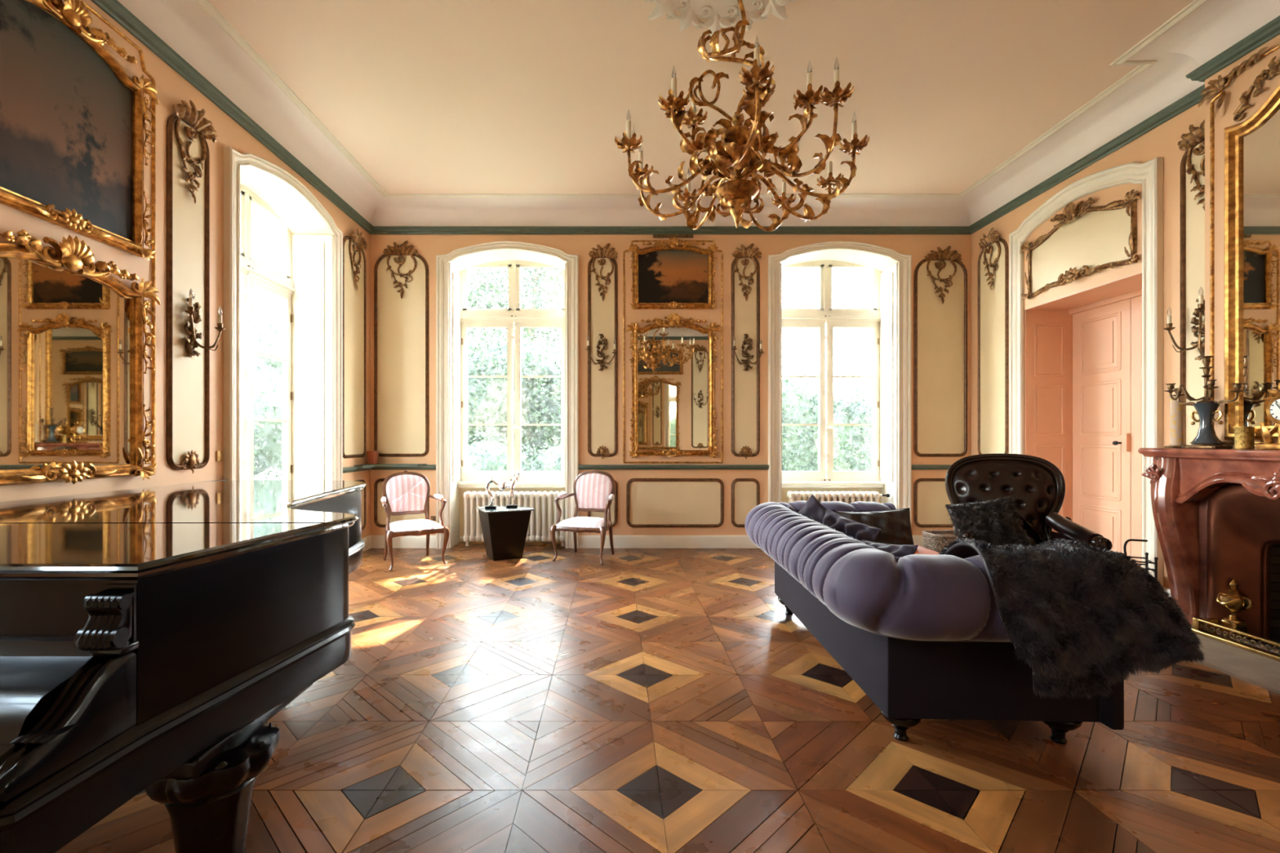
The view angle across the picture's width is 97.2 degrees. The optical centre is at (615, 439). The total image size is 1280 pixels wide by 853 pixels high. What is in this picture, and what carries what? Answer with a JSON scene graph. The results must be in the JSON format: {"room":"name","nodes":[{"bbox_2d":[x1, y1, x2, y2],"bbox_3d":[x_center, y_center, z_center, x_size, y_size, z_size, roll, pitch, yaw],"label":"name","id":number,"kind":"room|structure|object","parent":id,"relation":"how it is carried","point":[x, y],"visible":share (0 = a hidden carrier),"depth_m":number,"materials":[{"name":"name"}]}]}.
{"room":"historic interior","nodes":[
{"label":"historic interior","id":0,"kind":"room"},
{"bbox_2d":[0,0,370,538],"bbox_3d":[-3.175,-0.825,2.965,0.450,4.350,7.630,0,0,0],"label":"wall","id":1,"kind":"structure","parent":0,"point":[171,87],"depth_m":3.69,"materials":[{"name":"pink paint"}]},
{"bbox_2d":[0,0,155,485],"bbox_3d":[-2.944,-1.105,3.000,0.016,2.652,1.212,0,0,0],"label":"trim","id":2,"kind":"structure","parent":1,"relation":"attached to","point":[91,9],"depth_m":3.59,"materials":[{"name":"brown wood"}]},
{"bbox_2d":[0,0,158,260],"bbox_3d":[-2.904,-1.740,3.000,0.100,1.258,1.132,0,0,0],"label":"landscape painting","id":3,"kind":"object","parent":1,"relation":"attached to","point":[73,123],"visible":1,"depth_m":3.03,"materials":[{"name":"gold metal"}]},
{"bbox_2d":[0,229,160,484],"bbox_3d":[-2.904,-0.418,3.000,0.100,1.333,1.164,0,0,0],"label":"gilt mirror","id":4,"kind":"object","parent":1,"relation":"attached to","point":[73,352],"visible":1,"depth_m":3.01,"materials":[{"name":"gold mirror"}]},
{"bbox_2d":[0,257,132,470],"bbox_3d":[-2.944,-0.385,3.000,0.012,1.090,0.880,0,0,0],"label":"mirror glass","id":5,"kind":"object","parent":4,"relation":"attached to","point":[66,335],"depth_m":2.99,"materials":[{"name":"silver"}]},
{"bbox_2d":[166,99,217,473],"bbox_3d":[-2.910,-1.047,3.890,0.083,2.563,0.378,0,0,0],"label":"wall panel","id":6,"kind":"object","parent":1,"relation":"attached to","point":[188,155],"visible":1,"depth_m":3.87,"materials":[{"name":"beige paint"}]},
{"bbox_2d":[184,288,226,359],"bbox_3d":[-2.867,-0.783,3.895,0.160,0.458,0.318,0,0,0],"label":"wall sconce","id":7,"kind":"object","parent":6,"relation":"attached to","point":[193,310],"visible":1,"depth_m":3.88,"materials":[{"name":"brown metal"}]},
{"bbox_2d":[216,450,222,461],"bbox_3d":[-2.945,0.120,4.190,0.014,0.080,0.060,0,0,0],"label":"wall socket","id":8,"kind":"object","parent":1,"relation":"attached to","point":[219,453],"visible":1,"depth_m":4.18,"materials":[{"name":"gold metal"}]},
{"bbox_2d":[223,146,342,480],"bbox_3d":[-3.166,-0.538,5.115,0.548,3.677,1.750,0,0,0],"label":"window","id":9,"kind":"structure","parent":1,"relation":"in","point":[309,286],"depth_m":5.74,"materials":[{"name":"white paint"}]},
{"bbox_2d":[240,189,244,256],"bbox_3d":[-3.373,-1.940,4.763,0.045,0.590,0.647,0,0,0],"label":"light","id":10,"kind":"object","parent":9,"relation":"attached to","point":[242,191],"depth_m":5.06,"materials":[{"name":"clear glass"}]},
{"bbox_2d":[249,195,289,279],"bbox_3d":[-3.373,-1.940,5.466,0.045,0.590,0.647,0,0,0],"label":"light","id":11,"kind":"object","parent":9,"relation":"attached to","point":[265,207],"depth_m":5.58,"materials":[{"name":"clear glass"}]},
{"bbox_2d":[342,228,367,458],"bbox_3d":[-2.910,-1.087,6.350,0.083,2.582,0.578,0,0,0],"label":"wall panel","id":12,"kind":"object","parent":1,"relation":"attached to","point":[354,266],"visible":1,"depth_m":6.37,"materials":[{"name":"beige paint"}]},
{"bbox_2d":[342,466,372,473],"bbox_3d":[-2.927,0.330,6.385,0.046,0.060,0.790,0,0,0],"label":"trim","id":13,"kind":"structure","parent":1,"relation":"attached to","point":[355,468],"depth_m":6.28,"materials":[{"name":"green paint"}]},
{"bbox_2d":[356,480,366,530],"bbox_3d":[-2.940,0.758,6.350,0.024,0.592,0.578,0,0,0],"label":"wall panel","id":14,"kind":"object","parent":1,"relation":"attached to","point":[364,490],"visible":0.3,"depth_m":6.59,"materials":[{"name":"beige paint"}]},
{"bbox_2d":[361,535,371,551],"bbox_3d":[-2.938,1.224,6.385,0.024,0.152,0.790,0,0,0],"label":"baseboard","id":15,"kind":"structure","parent":1,"relation":"attached to","point":[367,540],"depth_m":6.66,"materials":[{"name":"white paint"}]},
{"bbox_2d":[55,542,1279,852],"bbox_3d":[0.770,1.350,3.150,9.039,0.100,8.600,0,0,0],"label":"floor","id":16,"kind":"structure","parent":0,"point":[642,700],"depth_m":2.39,"materials":[{"name":"brown"}]},
{"bbox_2d":[0,480,367,852],"bbox_3d":[-1.845,0.788,2.425,1.823,1.024,2.943,0,0,0],"label":"grand piano","id":17,"kind":"object","parent":16,"relation":"on","point":[151,638],"visible":1,"depth_m":1.43,"materials":[{"name":"black"}]},
{"bbox_2d":[381,470,449,571],"bbox_3d":[-2.139,0.816,5.935,0.644,0.964,0.612,0,0,-33],"label":"armchair","id":18,"kind":"object","parent":16,"relation":"on","point":[405,492],"visible":1,"depth_m":6.03,"materials":[{"name":"pink fabric"}]},
{"bbox_2d":[475,504,534,560],"bbox_3d":[-1.235,1.028,6.260,0.530,0.545,0.530,0,0,-26],"label":"side table","id":19,"kind":"object","parent":16,"relation":"on","point":[504,530],"visible":1,"depth_m":6.09,"materials":[{"name":"black paint"}]},
{"bbox_2d":[484,475,505,509],"bbox_3d":[-1.315,0.573,6.172,0.212,0.362,0.090,0,0,-3],"label":"sculpture","id":20,"kind":"object","parent":19,"relation":"on","point":[501,486],"visible":1,"depth_m":6.16,"materials":[{"name":"black paint"}]},
{"bbox_2d":[503,472,520,507],"bbox_3d":[-1.145,0.558,6.271,0.196,0.392,0.090,0,0,-9],"label":"sculpture","id":21,"kind":"object","parent":19,"relation":"on","point":[514,481],"visible":1,"depth_m":6.26,"materials":[{"name":"black paint"}]},
{"bbox_2d":[459,491,564,546],"bbox_3d":[-1.187,0.968,6.910,1.430,0.665,0.170,0,0,0],"label":"radiator","id":22,"kind":"object","parent":16,"relation":"on","point":[473,527],"visible":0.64,"depth_m":6.83,"materials":[{"name":"beige metal"}]},
{"bbox_2d":[550,469,615,565],"bbox_3d":[-0.314,0.816,6.156,0.644,0.964,0.612,0,0,17],"label":"armchair","id":23,"kind":"object","parent":16,"relation":"on","point":[593,491],"visible":1,"depth_m":6.30,"materials":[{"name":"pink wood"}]},
{"bbox_2d":[786,491,889,503],"bbox_3d":[2.712,0.968,6.910,1.284,0.665,0.170,0,0,0],"label":"radiator","id":24,"kind":"object","parent":16,"relation":"on","point":[848,497],"visible":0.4,"depth_m":6.84,"materials":[{"name":"beige metal"}]},
{"bbox_2d":[744,500,1124,744],"bbox_3d":[1.512,0.885,3.317,1.152,0.830,2.423,0,0,2],"label":"sofa","id":25,"kind":"object","parent":16,"relation":"on","point":[922,633],"visible":0.81,"depth_m":2.35,"materials":[{"name":"fabric"}]},
{"bbox_2d":[798,494,826,523],"bbox_3d":[1.399,0.700,3.979,0.630,0.618,0.212,0,0,42],"label":"cushion","id":26,"kind":"object","parent":25,"relation":"on","point":[812,508],"visible":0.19,"depth_m":3.98,"materials":[{"name":"fabric"}]},
{"bbox_2d":[821,508,880,542],"bbox_3d":[1.439,0.700,3.620,0.336,0.478,0.382,0,0,-6],"label":"cushion","id":27,"kind":"object","parent":25,"relation":"on","point":[858,531],"visible":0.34,"depth_m":3.55,"materials":[{"name":"fabric"}]},
{"bbox_2d":[838,507,914,545],"bbox_3d":[1.790,0.665,3.840,0.462,0.399,0.261,0,0,-9],"label":"cushion","id":28,"kind":"object","parent":25,"relation":"on","point":[895,525],"visible":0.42,"depth_m":3.80,"materials":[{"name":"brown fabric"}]},
{"bbox_2d":[861,539,918,557],"bbox_3d":[1.454,0.735,3.121,0.244,0.367,0.456,0,0,-16],"label":"cushion","id":29,"kind":"object","parent":25,"relation":"on","point":[897,550],"visible":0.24,"depth_m":3.04,"materials":[{"name":"fabric"}]},
{"bbox_2d":[914,543,939,555],"bbox_3d":[1.698,0.787,3.740,0.795,0.145,0.852,0,0,2],"label":"seat cushion","id":30,"kind":"object","parent":25,"relation":"on","point":[920,550],"depth_m":3.61,"materials":[{"name":"pink leather"}]},
{"bbox_2d":[937,537,1204,700],"bbox_3d":[1.784,0.690,2.420,0.719,0.573,0.833,0,0,2],"label":"fur throw","id":31,"kind":"object","parent":25,"relation":"on","point":[1083,616],"visible":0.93,"depth_m":2.08,"materials":[{"name":"fur"}]},
{"bbox_2d":[922,529,956,552],"bbox_3d":[3.720,1.159,6.220,0.564,0.273,0.371,0,0,-3],"label":"wicker basket","id":32,"kind":"object","parent":16,"relation":"on","point":[931,541],"visible":0.27,"depth_m":6.14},
{"bbox_2d":[945,453,1112,551],"bbox_3d":[2.949,0.701,4.151,0.878,1.189,0.762,0,0,17],"label":"leather armchair","id":33,"kind":"object","parent":16,"relation":"on","point":[1037,486],"visible":0.52,"depth_m":4.30,"materials":[{"name":"black leather"}]},
{"bbox_2d":[945,495,1031,546],"bbox_3d":[2.635,0.633,3.985,0.507,0.478,0.288,0,0,14],"label":"cushion","id":34,"kind":"object","parent":33,"relation":"on","point":[997,522],"visible":0.77,"depth_m":3.94,"materials":[{"name":"fur"}]},
{"bbox_2d":[1123,538,1158,579],"bbox_3d":[4.000,1.030,4.400,0.304,0.517,0.224,0,0,29],"label":"tool rack","id":35,"kind":"object","parent":16,"relation":"on","point":[1147,562],"visible":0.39,"depth_m":4.36,"materials":[{"name":"black metal"}]},
{"bbox_2d":[1137,448,1279,642],"bbox_3d":[4.200,0.685,3.120,0.900,1.253,1.950,0,0,0],"label":"fireplace mantel","id":36,"kind":"object","parent":16,"relation":"on","point":[1216,512],"visible":0.9,"depth_m":3.72,"materials":[{"name":"red stone"}]},
{"bbox_2d":[1163,395,1185,448],"bbox_3d":[3.965,-0.124,3.975,0.115,0.367,0.115,0,0,9],"label":"pillar candle","id":37,"kind":"object","parent":36,"relation":"on","point":[1177,411],"visible":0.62,"depth_m":3.95,"materials":[{"name":"beige wax"}]},
{"bbox_2d":[1164,355,1244,448],"bbox_3d":[3.888,-0.247,3.736,0.233,0.614,0.412,0,0,-6],"label":"candelabrum","id":38,"kind":"object","parent":36,"relation":"on","point":[1206,408],"visible":1,"depth_m":3.71,"materials":[{"name":"brown metal"}]},
{"bbox_2d":[1164,383,1177,393],"bbox_3d":[3.793,-0.350,3.848,0.068,0.066,0.068,0,0,-6],"label":"candle cup","id":39,"kind":"object","parent":38,"relation":"on","point":[1170,386],"depth_m":3.84,"materials":[{"name":"brown metal"}]},
{"bbox_2d":[1172,387,1184,397],"bbox_3d":[3.908,-0.325,3.911,0.066,0.066,0.068,0,0,-6],"label":"candle cup","id":40,"kind":"object","parent":38,"relation":"on","point":[1176,388],"depth_m":3.90,"materials":[{"name":"brown metal"}]},
{"bbox_2d":[1190,402,1223,443],"bbox_3d":[3.925,-0.112,3.740,0.159,0.272,0.160,0,0,-6],"label":"vase","id":41,"kind":"object","parent":38,"relation":"on","point":[1206,411],"depth_m":3.71,"materials":[{"name":"blue ceramic"}]},
{"bbox_2d":[1204,379,1218,390],"bbox_3d":[3.817,-0.350,3.608,0.068,0.066,0.068,0,0,-6],"label":"candle cup","id":42,"kind":"object","parent":38,"relation":"on","point":[1211,383],"depth_m":3.60,"materials":[{"name":"brown metal"}]},
{"bbox_2d":[1230,382,1244,393],"bbox_3d":[3.942,-0.325,3.569,0.066,0.066,0.068,0,0,-6],"label":"candle cup","id":43,"kind":"object","parent":38,"relation":"on","point":[1237,386],"depth_m":3.56,"materials":[{"name":"brown metal"}]},
{"bbox_2d":[1137,448,1279,462],"bbox_3d":[4.021,0.092,3.120,0.512,0.066,1.920,0,0,0],"label":"shelf","id":44,"kind":"object","parent":36,"relation":"attached to","point":[1188,455],"depth_m":3.62,"materials":[{"name":"red stone"}]},
{"bbox_2d":[1206,483,1279,642],"bbox_3d":[4.086,0.787,3.120,0.211,1.050,1.364,0,0,0],"label":"firebox","id":45,"kind":"object","parent":36,"relation":"attached to","point":[1243,526],"depth_m":3.66,"materials":[{"name":"metal"}]},
{"bbox_2d":[1233,426,1255,448],"bbox_3d":[3.930,-0.013,3.520,0.091,0.142,0.089,0,0,0],"label":"jar","id":46,"kind":"object","parent":36,"relation":"on","point":[1244,436],"visible":0.98,"depth_m":3.49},
{"bbox_2d":[1255,382,1279,449],"bbox_3d":[3.925,-0.140,3.270,0.140,0.396,0.275,0,0,0],"label":"mantel clock","id":47,"kind":"object","parent":36,"relation":"on","point":[1273,408],"visible":1,"depth_m":3.33,"materials":[{"name":"gold metal"}]},
{"bbox_2d":[1266,544,1279,647],"bbox_3d":[4.495,0.835,3.120,0.650,0.970,1.300,0,0,0],"label":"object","id":48,"kind":"structure","parent":36,"relation":"in","point":[1275,637],"depth_m":3.72,"materials":[{"name":"brick"}]},
{"bbox_2d":[1191,626,1279,694],"bbox_3d":[3.720,1.292,3.120,0.659,0.027,1.960,0,0,0],"label":"hearth","id":49,"kind":"object","parent":16,"relation":"on","point":[1260,671],"visible":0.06,"depth_m":3.22,"materials":[{"name":"stone"}]},
{"bbox_2d":[1216,579,1252,639],"bbox_3d":[4.017,1.092,3.661,0.154,0.372,0.153,0,0,43],"label":"andiron","id":50,"kind":"object","parent":49,"relation":"on","point":[1234,600],"visible":0.92,"depth_m":3.63,"materials":[{"name":"metal"}]},
{"bbox_2d":[1191,617,1279,662],"bbox_3d":[3.890,1.228,3.120,0.150,0.100,1.240,0,0,0],"label":"brass fender","id":51,"kind":"object","parent":49,"relation":"on","point":[1205,627],"visible":0.99,"depth_m":3.50,"materials":[{"name":"brown metal"}]},
{"bbox_2d":[370,234,970,535],"bbox_3d":[0.715,-0.825,7.010,8.230,4.350,0.460,0,0,0],"label":"wall","id":52,"kind":"structure","parent":0,"point":[428,246],"depth_m":6.78,"materials":[{"name":"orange paint"}]},
{"bbox_2d":[354,463,426,467],"bbox_3d":[-2.610,0.301,6.570,0.679,0.027,0.420,0,0,0],"label":"corner shelf","id":53,"kind":"object","parent":52,"relation":"attached to","point":[367,465],"visible":0.92,"depth_m":6.62,"materials":[{"name":"green paint"}]},
{"bbox_2d":[366,450,379,464],"bbox_3d":[-2.856,0.209,6.640,0.139,0.155,0.139,0,0,0],"label":"flower pot","id":54,"kind":"object","parent":53,"relation":"on","point":[372,455],"visible":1,"depth_m":6.59,"materials":[{"name":"brown"}]},
{"bbox_2d":[373,240,428,457],"bbox_3d":[-2.572,-1.087,6.740,0.656,2.582,0.083,0,0,0],"label":"wall panel","id":55,"kind":"object","parent":52,"relation":"attached to","point":[401,276],"visible":0.99,"depth_m":6.78,"materials":[{"name":"beige paint"}]},
{"bbox_2d":[373,478,428,527],"bbox_3d":[-2.572,0.758,6.770,0.656,0.592,0.024,0,0,0],"label":"wall panel","id":56,"kind":"object","parent":52,"relation":"attached to","point":[380,514],"visible":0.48,"depth_m":6.78,"materials":[{"name":"beige paint"}]},
{"bbox_2d":[370,535,435,548],"bbox_3d":[-2.546,1.224,6.768,0.808,0.152,0.024,0,0,0],"label":"baseboard","id":57,"kind":"structure","parent":52,"relation":"attached to","point":[377,541],"depth_m":6.76,"materials":[{"name":"white paint"}]},
{"bbox_2d":[371,464,435,470],"bbox_3d":[-2.546,0.330,6.757,0.808,0.060,0.046,0,0,0],"label":"trim","id":58,"kind":"structure","parent":52,"relation":"attached to","point":[428,467],"depth_m":6.74,"materials":[{"name":"green paint"}]},
{"bbox_2d":[435,240,578,548],"bbox_3d":[-1.292,-0.538,6.996,1.700,3.677,0.548,0,0,0],"label":"window","id":59,"kind":"structure","parent":52,"relation":"in","point":[454,317],"depth_m":6.95,"materials":[{"name":"white paint"}]},
{"bbox_2d":[462,264,511,310],"bbox_3d":[-1.631,-1.940,7.202,0.622,0.590,0.045,0,0,0],"label":"light","id":60,"kind":"object","parent":59,"relation":"attached to","point":[464,270],"depth_m":7.18,"materials":[{"name":"clear glass"}]},
{"bbox_2d":[515,264,564,310],"bbox_3d":[-0.953,-1.940,7.202,0.622,0.590,0.045,0,0,0],"label":"light","id":61,"kind":"object","parent":59,"relation":"attached to","point":[517,266],"depth_m":7.18,"materials":[{"name":"clear glass"}]},
{"bbox_2d":[587,243,617,459],"bbox_3d":[-0.151,-1.057,6.740,0.362,2.583,0.083,0,0,0],"label":"wall panel","id":62,"kind":"object","parent":52,"relation":"attached to","point":[602,268],"visible":1,"depth_m":6.78,"materials":[{"name":"beige paint"}]},
{"bbox_2d":[585,333,617,371],"bbox_3d":[-0.165,-1.043,6.712,0.383,0.453,0.130,0,0,0],"label":"wall sconce","id":63,"kind":"object","parent":62,"relation":"attached to","point":[600,362],"visible":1,"depth_m":6.73,"materials":[{"name":"brown metal"}]},
{"bbox_2d":[587,479,617,527],"bbox_3d":[-0.152,0.758,6.770,0.359,0.592,0.024,0,0,0],"label":"wall panel","id":64,"kind":"object","parent":52,"relation":"attached to","point":[614,506],"visible":0.21,"depth_m":6.78,"materials":[{"name":"beige paint"}]},
{"bbox_2d":[578,535,759,548],"bbox_3d":[0.698,1.224,6.768,2.280,0.152,0.024,0,0,0],"label":"baseboard","id":65,"kind":"structure","parent":52,"relation":"attached to","point":[584,541],"depth_m":6.76,"materials":[{"name":"white paint"}]},
{"bbox_2d":[622,240,723,463],"bbox_3d":[0.694,-1.059,6.774,1.202,2.686,0.016,0,0,0],"label":"trim","id":66,"kind":"structure","parent":52,"relation":"attached to","point":[632,241],"depth_m":6.77,"materials":[{"name":"brown wood"}]},
{"bbox_2d":[653,234,693,237],"bbox_3d":[0.694,-2.447,6.764,0.480,0.032,0.028,0,0,0],"label":"rail","id":67,"kind":"object","parent":52,"relation":"attached to","point":[654,235],"visible":1,"depth_m":6.75,"materials":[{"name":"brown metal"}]},
{"bbox_2d":[626,312,720,457],"bbox_3d":[0.694,-0.648,6.734,1.132,1.731,0.100,0,0,0],"label":"gilt mirror","id":68,"kind":"object","parent":52,"relation":"attached to","point":[673,362],"visible":1,"depth_m":6.77,"materials":[{"name":"gold mirror"}]},
{"bbox_2d":[637,326,708,449],"bbox_3d":[0.694,-0.618,6.774,0.880,1.512,0.012,0,0,0],"label":"mirror glass","id":69,"kind":"object","parent":68,"relation":"attached to","point":[673,362],"depth_m":6.77,"materials":[{"name":"silver"}]},
{"bbox_2d":[628,236,718,309],"bbox_3d":[0.694,-1.987,6.735,1.080,0.856,0.099,0,0,0],"label":"landscape painting","id":70,"kind":"object","parent":52,"relation":"attached to","point":[674,275],"visible":1,"depth_m":6.77,"materials":[{"name":"brown paint"}]},
{"bbox_2d":[578,464,768,470],"bbox_3d":[0.698,0.330,6.757,2.280,0.060,0.046,0,0,0],"label":"trim","id":71,"kind":"structure","parent":52,"relation":"attached to","point":[581,467],"depth_m":6.74,"materials":[{"name":"green paint"}]},
{"bbox_2d":[626,478,724,527],"bbox_3d":[0.718,0.758,6.770,1.169,0.592,0.024,0,0,0],"label":"wall panel","id":72,"kind":"object","parent":52,"relation":"attached to","point":[650,502],"visible":1,"depth_m":6.78,"materials":[{"name":"beige paint"}]},
{"bbox_2d":[90,0,1279,234],"bbox_3d":[0.665,-2.512,3.190,7.250,0.080,7.200,0,0,0],"label":"crown molding","id":73,"kind":"structure","parent":52,"relation":"attached to","point":[114,9],"depth_m":5.03,"materials":[{"name":"green paint"}]},
{"bbox_2d":[731,478,759,527],"bbox_3d":[1.565,0.758,6.770,0.343,0.592,0.024,0,0,0],"label":"wall panel","id":74,"kind":"object","parent":52,"relation":"attached to","point":[745,492],"visible":0.82,"depth_m":6.78,"materials":[{"name":"beige paint"}]},
{"bbox_2d":[731,243,761,459],"bbox_3d":[1.570,-1.057,6.740,0.354,2.583,0.083,0,0,0],"label":"wall panel","id":75,"kind":"object","parent":52,"relation":"attached to","point":[745,267],"visible":1,"depth_m":6.78,"materials":[{"name":"beige paint"}]},
{"bbox_2d":[731,333,763,371],"bbox_3d":[1.568,-1.043,6.712,0.383,0.453,0.130,0,0,0],"label":"wall sconce","id":76,"kind":"object","parent":75,"relation":"attached to","point":[749,347],"visible":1,"depth_m":6.73,"materials":[{"name":"brown metal"}]},
{"bbox_2d":[768,240,911,529],"bbox_3d":[2.688,-0.538,6.996,1.700,3.677,0.548,0,0,0],"label":"window","id":77,"kind":"structure","parent":52,"relation":"in","point":[889,318],"depth_m":6.94,"materials":[{"name":"white paint"}]},
{"bbox_2d":[782,264,823,310],"bbox_3d":[2.349,-1.940,7.202,0.622,0.590,0.045,0,0,0],"label":"light","id":78,"kind":"object","parent":77,"relation":"attached to","point":[821,266],"depth_m":7.18,"materials":[{"name":"clear glass"}]},
{"bbox_2d":[828,264,877,310],"bbox_3d":[3.027,-1.940,7.202,0.622,0.590,0.045,0,0,0],"label":"light","id":79,"kind":"object","parent":77,"relation":"attached to","point":[874,270],"depth_m":7.18,"materials":[{"name":"clear glass"}]},
{"bbox_2d":[912,535,924,547],"bbox_3d":[3.909,1.224,6.768,0.742,0.152,0.024,0,0,0],"label":"baseboard","id":80,"kind":"structure","parent":52,"relation":"attached to","point":[917,540],"depth_m":6.76,"materials":[{"name":"white paint"}]},
{"bbox_2d":[911,464,951,470],"bbox_3d":[3.909,0.330,6.757,0.742,0.060,0.046,0,0,0],"label":"trim","id":81,"kind":"structure","parent":52,"relation":"attached to","point":[914,467],"depth_m":6.74,"materials":[{"name":"green paint"}]},
{"bbox_2d":[913,478,953,527],"bbox_3d":[3.912,0.758,6.770,0.640,0.592,0.024,0,0,0],"label":"wall panel","id":82,"kind":"object","parent":52,"relation":"attached to","point":[931,498],"visible":0.58,"depth_m":6.78,"materials":[{"name":"beige paint"}]},
{"bbox_2d":[913,245,967,457],"bbox_3d":[3.912,-1.057,6.740,0.640,2.522,0.083,0,0,0],"label":"wall panel","id":83,"kind":"object","parent":52,"relation":"attached to","point":[940,278],"visible":1,"depth_m":6.78,"materials":[{"name":"beige paint"}]},
{"bbox_2d":[208,0,1194,193],"bbox_3d":[0.715,-2.906,3.195,8.230,0.188,8.090,0,0,0],"label":"ceiling","id":84,"kind":"structure","parent":0,"point":[428,96],"depth_m":4.39,"materials":[{"name":"paint"}]},
{"bbox_2d":[117,0,1279,226],"bbox_3d":[0.665,-2.685,3.190,7.250,0.310,7.200,0,0,0],"label":"cove","id":85,"kind":"object","parent":84,"relation":"attached to","point":[1214,27],"visible":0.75,"depth_m":5.26,"materials":[{"name":"paint"}]},
{"bbox_2d":[195,0,1208,197],"bbox_3d":[0.665,-2.803,3.190,6.660,0.034,6.610,0,0,0],"label":"trim","id":86,"kind":"structure","parent":84,"relation":"attached to","point":[206,5],"depth_m":4.84,"materials":[{"name":"white paint"}]},
{"bbox_2d":[644,0,797,36],"bbox_3d":[0.670,-2.779,3.250,1.200,0.064,1.200,0,0,-21],"label":"rosette","id":87,"kind":"object","parent":84,"relation":"attached to","point":[716,11],"visible":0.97,"depth_m":3.65,"materials":[{"name":"white paint"}]},
{"bbox_2d":[614,0,869,231],"bbox_3d":[0.754,-2.010,3.344,1.352,1.581,1.448,0,0,35],"label":"chandelier","id":88,"kind":"object","parent":87,"relation":"hanging from","point":[740,144],"visible":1,"depth_m":3.16,"materials":[{"name":"gold metal"}]},
{"bbox_2d":[970,101,1279,632],"bbox_3d":[4.555,-0.825,2.965,0.550,4.350,7.630,0,0,0],"label":"wall","id":89,"kind":"structure","parent":0,"point":[1162,140],"depth_m":4.62,"materials":[{"name":"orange paint"}]},
{"bbox_2d":[977,227,1008,454],"bbox_3d":[4.240,-1.087,6.385,0.083,2.582,0.508,0,0,0],"label":"wall panel","id":90,"kind":"object","parent":89,"relation":"attached to","point":[993,265],"visible":0.97,"depth_m":6.36,"materials":[{"name":"beige paint"}]},
{"bbox_2d":[1019,189,1140,300],"bbox_3d":[4.241,-1.823,5.225,0.082,0.756,1.351,0,0,0],"label":"panel","id":91,"kind":"object","parent":89,"relation":"attached to","point":[1088,241],"visible":1,"depth_m":5.14,"materials":[{"name":"beige paint"}]},
{"bbox_2d":[1008,156,1163,586],"bbox_3d":[4.566,-0.528,5.225,0.688,3.697,1.650,0,0,0],"label":"door","id":92,"kind":"structure","parent":89,"relation":"in","point":[1094,356],"depth_m":5.47,"materials":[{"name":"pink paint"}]},
{"bbox_2d":[1177,119,1204,444],"bbox_3d":[4.240,-1.062,4.070,0.083,2.532,0.378,0,0,0],"label":"wall panel","id":93,"kind":"object","parent":89,"relation":"attached to","point":[1193,162],"visible":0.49,"depth_m":4.17,"materials":[{"name":"beige paint"}]},
{"bbox_2d":[1163,286,1204,360],"bbox_3d":[4.201,-0.833,4.125,0.140,0.518,0.271,0,0,-9],"label":"wall sconce","id":94,"kind":"object","parent":93,"relation":"attached to","point":[1199,312],"visible":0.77,"depth_m":4.09,"materials":[{"name":"brown metal"}]},
{"bbox_2d":[1204,34,1279,448],"bbox_3d":[4.165,-0.800,3.120,0.231,4.200,1.500,0,0,0],"label":"wall","id":95,"kind":"structure","parent":0,"point":[1240,83],"depth_m":3.76,"materials":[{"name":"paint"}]},
{"bbox_2d":[1198,44,1279,444],"bbox_3d":[4.025,-1.199,3.120,0.055,2.460,1.504,0,0,0],"label":"trim","id":96,"kind":"structure","parent":95,"relation":"attached to","point":[1216,86],"depth_m":3.81,"materials":[{"name":"gold metal"}]},
{"bbox_2d":[1224,56,1279,440],"bbox_3d":[4.027,-1.195,3.120,0.054,2.400,1.210,0,0,0],"label":"gilt mirror","id":97,"kind":"object","parent":95,"relation":"attached to","point":[1251,145],"visible":0.99,"depth_m":3.57,"materials":[{"name":"gold mirror"}]},
{"bbox_2d":[1240,106,1279,426],"bbox_3d":[4.044,-1.110,3.120,0.012,2.140,1.075,0,0,0],"label":"mirror glass","id":98,"kind":"object","parent":97,"relation":"attached to","point":[1260,140],"depth_m":3.53,"materials":[{"name":"silver"}]},
{"label":"outside","id":99,"kind":"structure","parent":0,"visible":0},
{"bbox_2d":[253,466,282,479],"bbox_3d":[1.000,1.975,26.150,62.000,0.150,37.700,0,0,0],"label":"ground","id":100,"kind":"structure","parent":99,"point":[256,477],"depth_m":30.03,"materials":[{"name":"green plant"}]},
{"bbox_2d":[253,297,282,479],"bbox_3d":[-10.890,-1.112,16.206,4.349,6.347,10.066,0,0,0],"label":"tree","id":101,"kind":"object","parent":100,"relation":"on","point":[268,331],"visible":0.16,"depth_m":15.89,"materials":[{"name":"green plant"}]},
{"bbox_2d":[467,328,560,466],"bbox_3d":[-3.327,-0.640,16.976,10.367,5.872,4.769,0,0,-4],"label":"tree","id":102,"kind":"object","parent":100,"relation":"on","point":[486,397],"visible":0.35,"depth_m":16.41,"materials":[{"name":"green plant"}]},
{"bbox_2d":[467,420,560,477],"bbox_3d":[-2.777,0.837,12.632,5.508,3.216,2.381,0,0,5],"label":"round shrub","id":103,"kind":"object","parent":100,"relation":"on","point":[482,455],"visible":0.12,"depth_m":12.40,"materials":[{"name":"green plant"}]},
{"bbox_2d":[467,267,561,467],"bbox_3d":[-3.095,-4.140,21.330,10.315,12.101,4.057,0,0,0],"label":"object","id":104,"kind":"object","parent":100,"relation":"on","point":[535,295],"visible":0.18,"depth_m":20.93,"materials":[{"name":"white"}]},
{"bbox_2d":[782,352,871,477],"bbox_3d":[4.211,0.003,12.196,5.924,3.962,1.281,0,0,0],"label":"trees","id":105,"kind":"object","parent":100,"relation":"on","point":[852,445],"visible":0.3,"depth_m":12.02,"materials":[{"name":"green plant"}]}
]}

